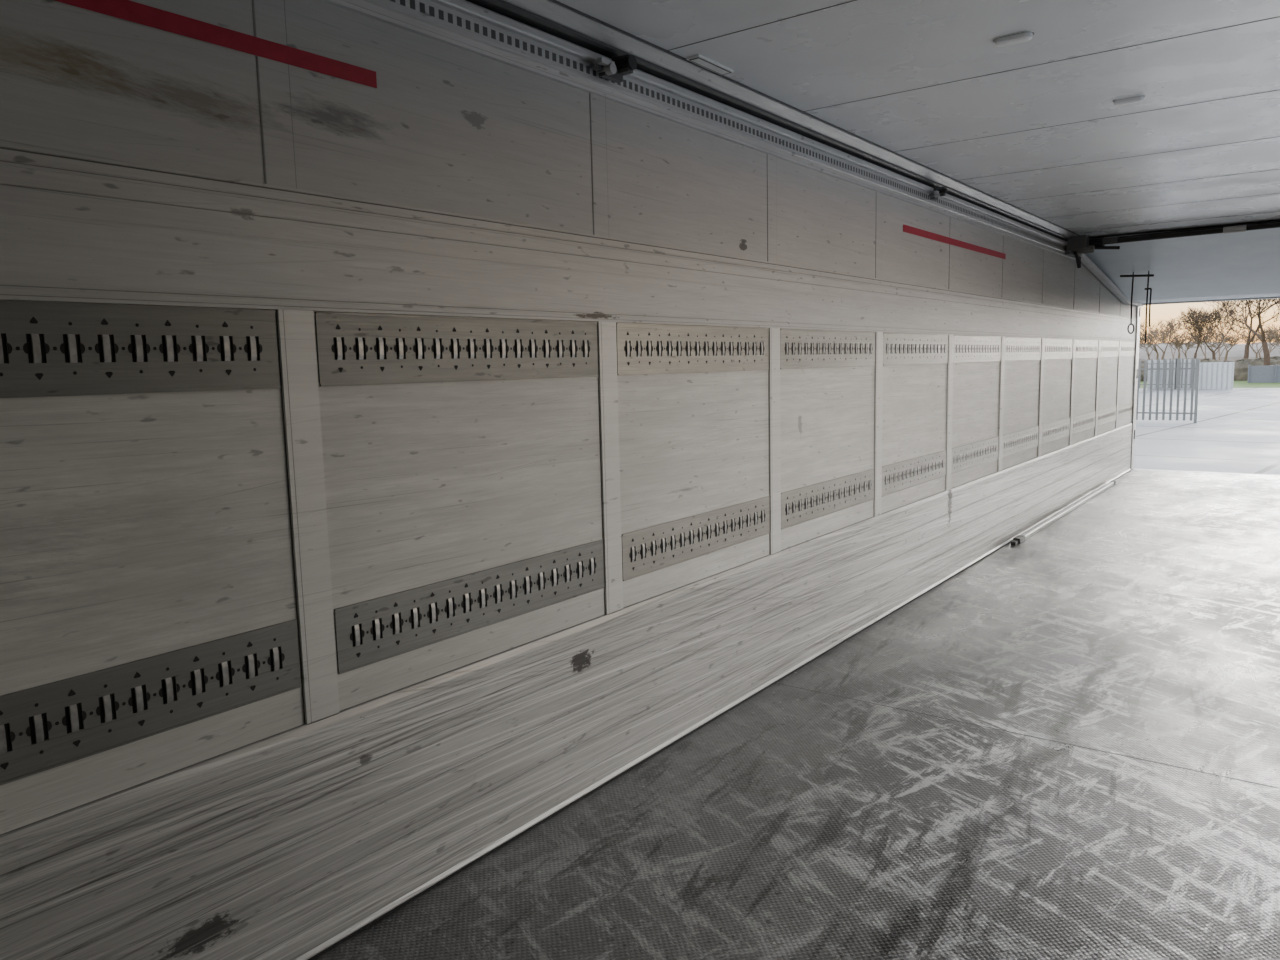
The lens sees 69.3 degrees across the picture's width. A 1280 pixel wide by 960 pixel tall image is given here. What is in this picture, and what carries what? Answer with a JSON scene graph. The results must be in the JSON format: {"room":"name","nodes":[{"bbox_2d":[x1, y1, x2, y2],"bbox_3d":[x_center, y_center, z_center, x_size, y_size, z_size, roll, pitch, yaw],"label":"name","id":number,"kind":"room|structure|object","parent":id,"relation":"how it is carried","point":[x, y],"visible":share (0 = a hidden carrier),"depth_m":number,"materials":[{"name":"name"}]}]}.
{"room":"truck trailer interior","nodes":[
{"label":"truck trailer interior","id":0,"kind":"room"},
{"bbox_2d":[0,0,1136,959],"bbox_3d":[2.073,-0.634,6.305,0.116,2.780,14.976,4,9,36],"label":"wall","id":1,"kind":"structure","parent":0,"point":[140,164],"depth_m":2.62,"materials":[{"name":"wood"}]},
{"bbox_2d":[54,0,376,87],"bbox_3d":[-1.117,-0.981,1.896,0.001,0.042,1.405,4,9,36],"label":"red stripe","id":2,"kind":"object","parent":1,"relation":"attached to","point":[128,10],"visible":1,"depth_m":2.12,"materials":[{"name":"red paint"}]},
{"bbox_2d":[0,401,1132,784],"bbox_3d":[2.116,-0.123,6.348,0.008,0.177,14.752,4,9,36],"label":"rail","id":3,"kind":"object","parent":1,"relation":"attached to","point":[48,726],"visible":1,"depth_m":2.57,"materials":[{"name":"metal"}]},
{"bbox_2d":[0,300,1134,397],"bbox_3d":[2.098,-0.884,6.253,0.008,0.188,14.752,4,9,36],"label":"rail","id":4,"kind":"object","parent":1,"relation":"attached to","point":[47,349],"visible":1,"depth_m":2.53,"materials":[{"name":"metal"}]},
{"bbox_2d":[903,224,1005,258],"bbox_3d":[2.188,-1.606,6.307,0.001,0.042,2.140,4,9,36],"label":"tape","id":5,"kind":"object","parent":1,"relation":"attached to","point":[908,229],"visible":1,"depth_m":6.13,"materials":[{"name":"red plastic"}]},
{"bbox_2d":[1130,297,1279,469],"bbox_3d":[7.491,-1.357,11.437,2.700,2.900,0.220,4,9,36],"label":"trim","id":6,"kind":"structure","parent":1,"relation":"attached to","point":[1138,308],"depth_m":12.09,"materials":[{"name":"grey metal"}]},
{"bbox_2d":[1138,469,1279,475],"bbox_3d":[7.559,0.066,11.662,2.640,0.298,0.260,4,9,36],"label":"sill","id":7,"kind":"structure","parent":1,"relation":"attached to","point":[1138,469],"depth_m":11.81,"materials":[{"name":"grey metal"}]},
{"bbox_2d":[314,469,1279,959],"bbox_3d":[3.135,0.781,5.747,2.640,0.061,14.700,4,9,36],"label":"floor","id":8,"kind":"structure","parent":0,"point":[1066,746],"depth_m":3.25,"materials":[{"name":"grey metal"}]},
{"bbox_2d":[1011,480,1115,545],"bbox_3d":[4.321,0.267,9.257,0.071,0.042,4.350,4,9,36],"label":"bar","id":9,"kind":"object","parent":8,"relation":"on","point":[1018,539],"visible":1,"depth_m":8.69,"materials":[{"name":"white plastic"}]},
{"bbox_2d":[556,0,1279,238],"bbox_3d":[3.073,-1.921,5.411,2.640,0.092,14.700,4,9,36],"label":"ceiling","id":10,"kind":"structure","parent":0,"point":[1035,126],"depth_m":3.86,"materials":[{"name":"white plastic"}]},
{"bbox_2d":[320,0,1084,259],"bbox_3d":[2.104,-1.836,6.086,0.108,0.203,14.600,4,9,36],"label":"ceiling track","id":11,"kind":"object","parent":10,"relation":"attached to","point":[554,40],"visible":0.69,"depth_m":3.50,"materials":[{"name":"metal"}]},
{"bbox_2d":[686,54,733,74],"bbox_3d":[0.267,-1.570,3.507,0.055,0.010,0.250,4,9,36],"label":"plate","id":12,"kind":"object","parent":10,"relation":"attached to","point":[700,60],"depth_m":3.49,"materials":[{"name":"grey metal"}]},
{"bbox_2d":[992,30,1034,46],"bbox_3d":[1.321,-1.559,3.279,0.141,0.023,0.066,4,9,36],"label":"ceiling lamp","id":13,"kind":"object","parent":10,"relation":"attached to","point":[1022,36],"depth_m":3.26,"materials":[{"name":"white plastic"}]},
{"bbox_2d":[1112,95,1145,105],"bbox_3d":[2.169,-1.682,4.110,0.131,0.023,0.041,4,9,36],"label":"ceiling lamp","id":14,"kind":"object","parent":10,"relation":"attached to","point":[1134,99],"depth_m":4.10,"materials":[{"name":"white plastic"}]},
{"bbox_2d":[1065,220,1279,267],"bbox_3d":[5.030,-2.088,8.041,2.420,0.277,0.453,4,9,36],"label":"bar","id":15,"kind":"object","parent":10,"relation":"attached to","point":[1080,244],"visible":1,"depth_m":8.46,"materials":[{"name":"black metal"}]},
{"bbox_2d":[1079,228,1279,305],"bbox_3d":[6.330,-2.216,9.770,2.440,0.510,3.780,4,9,36],"label":"door","id":16,"kind":"structure","parent":0,"point":[1238,265],"depth_m":9.50,"materials":[{"name":"metal"}]},
{"bbox_2d":[1120,271,1153,342],"bbox_3d":[5.280,-1.834,9.869,0.321,0.755,0.024,4,9,36],"label":"strap","id":17,"kind":"object","parent":16,"relation":"hanging from","point":[1148,275],"visible":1,"depth_m":9.82,"materials":[{"name":"black metal"}]},
{"label":"outside","id":18,"kind":"structure","parent":0,"visible":0},
{"bbox_2d":[1140,381,1279,387],"bbox_3d":[147.959,-25.623,201.158,600.000,0.100,338.000,4,9,36],"label":"grass field","id":19,"kind":"structure","parent":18,"point":[1236,384],"depth_m":74.15,"materials":[{"name":"green plant"}]},
{"bbox_2d":[1178,307,1226,358],"bbox_3d":[69.387,-17.201,114.302,5.518,8.321,5.604,4,9,36],"label":"bare tree","id":20,"kind":"object","parent":19,"relation":"on","point":[1184,317],"visible":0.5,"depth_m":114.65,"materials":[{"name":"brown plant"}]},
{"bbox_2d":[1139,317,1279,360],"bbox_3d":[82.665,-21.754,147.421,93.966,8.555,45.520,4,9,36],"label":"treeline","id":21,"kind":"object","parent":19,"relation":"on","point":[1273,333],"visible":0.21,"depth_m":143.38,"materials":[{"name":"brown plant"}]},
{"bbox_2d":[1139,342,1279,361],"bbox_3d":[124.498,-30.649,222.456,315.414,5.687,54.168,4,9,36],"label":"treeline","id":22,"kind":"object","parent":19,"relation":"on","point":[1236,352],"visible":0.09,"depth_m":199.48,"materials":[{"name":"plant"}]},
{"bbox_2d":[1140,356,1279,380],"bbox_3d":[52.033,-10.818,90.231,123.056,2.276,6.562,4,9,36],"label":"hedgerow","id":23,"kind":"object","parent":19,"relation":"on","point":[1240,366],"visible":0.04,"depth_m":85.49,"materials":[{"name":"green plant"}]},
{"bbox_2d":[1172,300,1254,359],"bbox_3d":[65.537,-16.318,105.839,7.726,8.732,7.608,4,9,36],"label":"bare tree","id":24,"kind":"object","parent":19,"relation":"on","point":[1199,326],"visible":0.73,"depth_m":105.44,"materials":[{"name":"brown plant"}]},
{"bbox_2d":[1194,298,1279,365],"bbox_3d":[54.159,-14.148,80.976,10.442,11.127,9.812,4,9,36],"label":"bare tree","id":25,"kind":"object","parent":19,"relation":"on","point":[1262,339],"visible":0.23,"depth_m":82.52,"materials":[{"name":"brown plant"}]},
{"bbox_2d":[1229,298,1279,358],"bbox_3d":[61.876,-15.580,91.545,7.498,11.003,8.864,4,9,36],"label":"bare tree","id":26,"kind":"object","parent":19,"relation":"on","point":[1246,352],"visible":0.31,"depth_m":91.80,"materials":[{"name":"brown plant"}]},
{"bbox_2d":[1247,364,1279,382],"bbox_3d":[65.613,-8.167,69.306,33.700,1.560,0.450,4,9,36],"label":"barrier","id":27,"kind":"object","parent":19,"relation":"on","point":[1256,374],"visible":1,"depth_m":78.53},
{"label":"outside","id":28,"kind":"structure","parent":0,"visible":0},
{"bbox_2d":[1134,388,1279,474],"bbox_3d":[1.844,-1.119,31.159,150.000,0.100,112.000,4,9,36],"label":"ground","id":29,"kind":"structure","parent":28,"point":[1236,430],"depth_m":31.14,"materials":[{"name":"concrete"}]},
{"bbox_2d":[1139,358,1176,389],"bbox_3d":[30.487,-8.510,75.359,22.940,2.350,0.128,4,9,36],"label":"fence","id":30,"kind":"object","parent":29,"relation":"on","point":[1164,359],"visible":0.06,"depth_m":68.93,"materials":[{"name":"grey metal"}]},
{"bbox_2d":[1136,358,1199,422],"bbox_3d":[19.431,-3.578,37.056,5.020,2.520,0.128,4,9,36],"label":"gate","id":31,"kind":"object","parent":29,"relation":"on","point":[1145,368],"visible":0.44,"depth_m":36.09,"materials":[{"name":"grey metal"}]},
{"bbox_2d":[1147,359,1195,388],"bbox_3d":[39.983,-7.940,69.624,3.200,2.200,0.160,4,9,36],"label":"hoarding","id":32,"kind":"object","parent":29,"relation":"on","point":[1149,361],"visible":0.27,"depth_m":69.83,"materials":[{"name":"grey metal"}]},
{"bbox_2d":[1175,357,1196,389],"bbox_3d":[40.200,-7.840,68.175,1.340,2.350,0.128,4,9,36],"label":"fence","id":33,"kind":"object","parent":29,"relation":"on","point":[1177,362],"visible":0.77,"depth_m":68.18,"materials":[{"name":"grey metal"}]},
{"bbox_2d":[1199,362,1234,388],"bbox_3d":[42.250,-7.660,67.965,2.240,1.950,0.160,4,9,36],"label":"hoarding","id":34,"kind":"object","parent":29,"relation":"on","point":[1208,378],"visible":0.86,"depth_m":67.88,"materials":[{"name":"white metal"}]}
]}

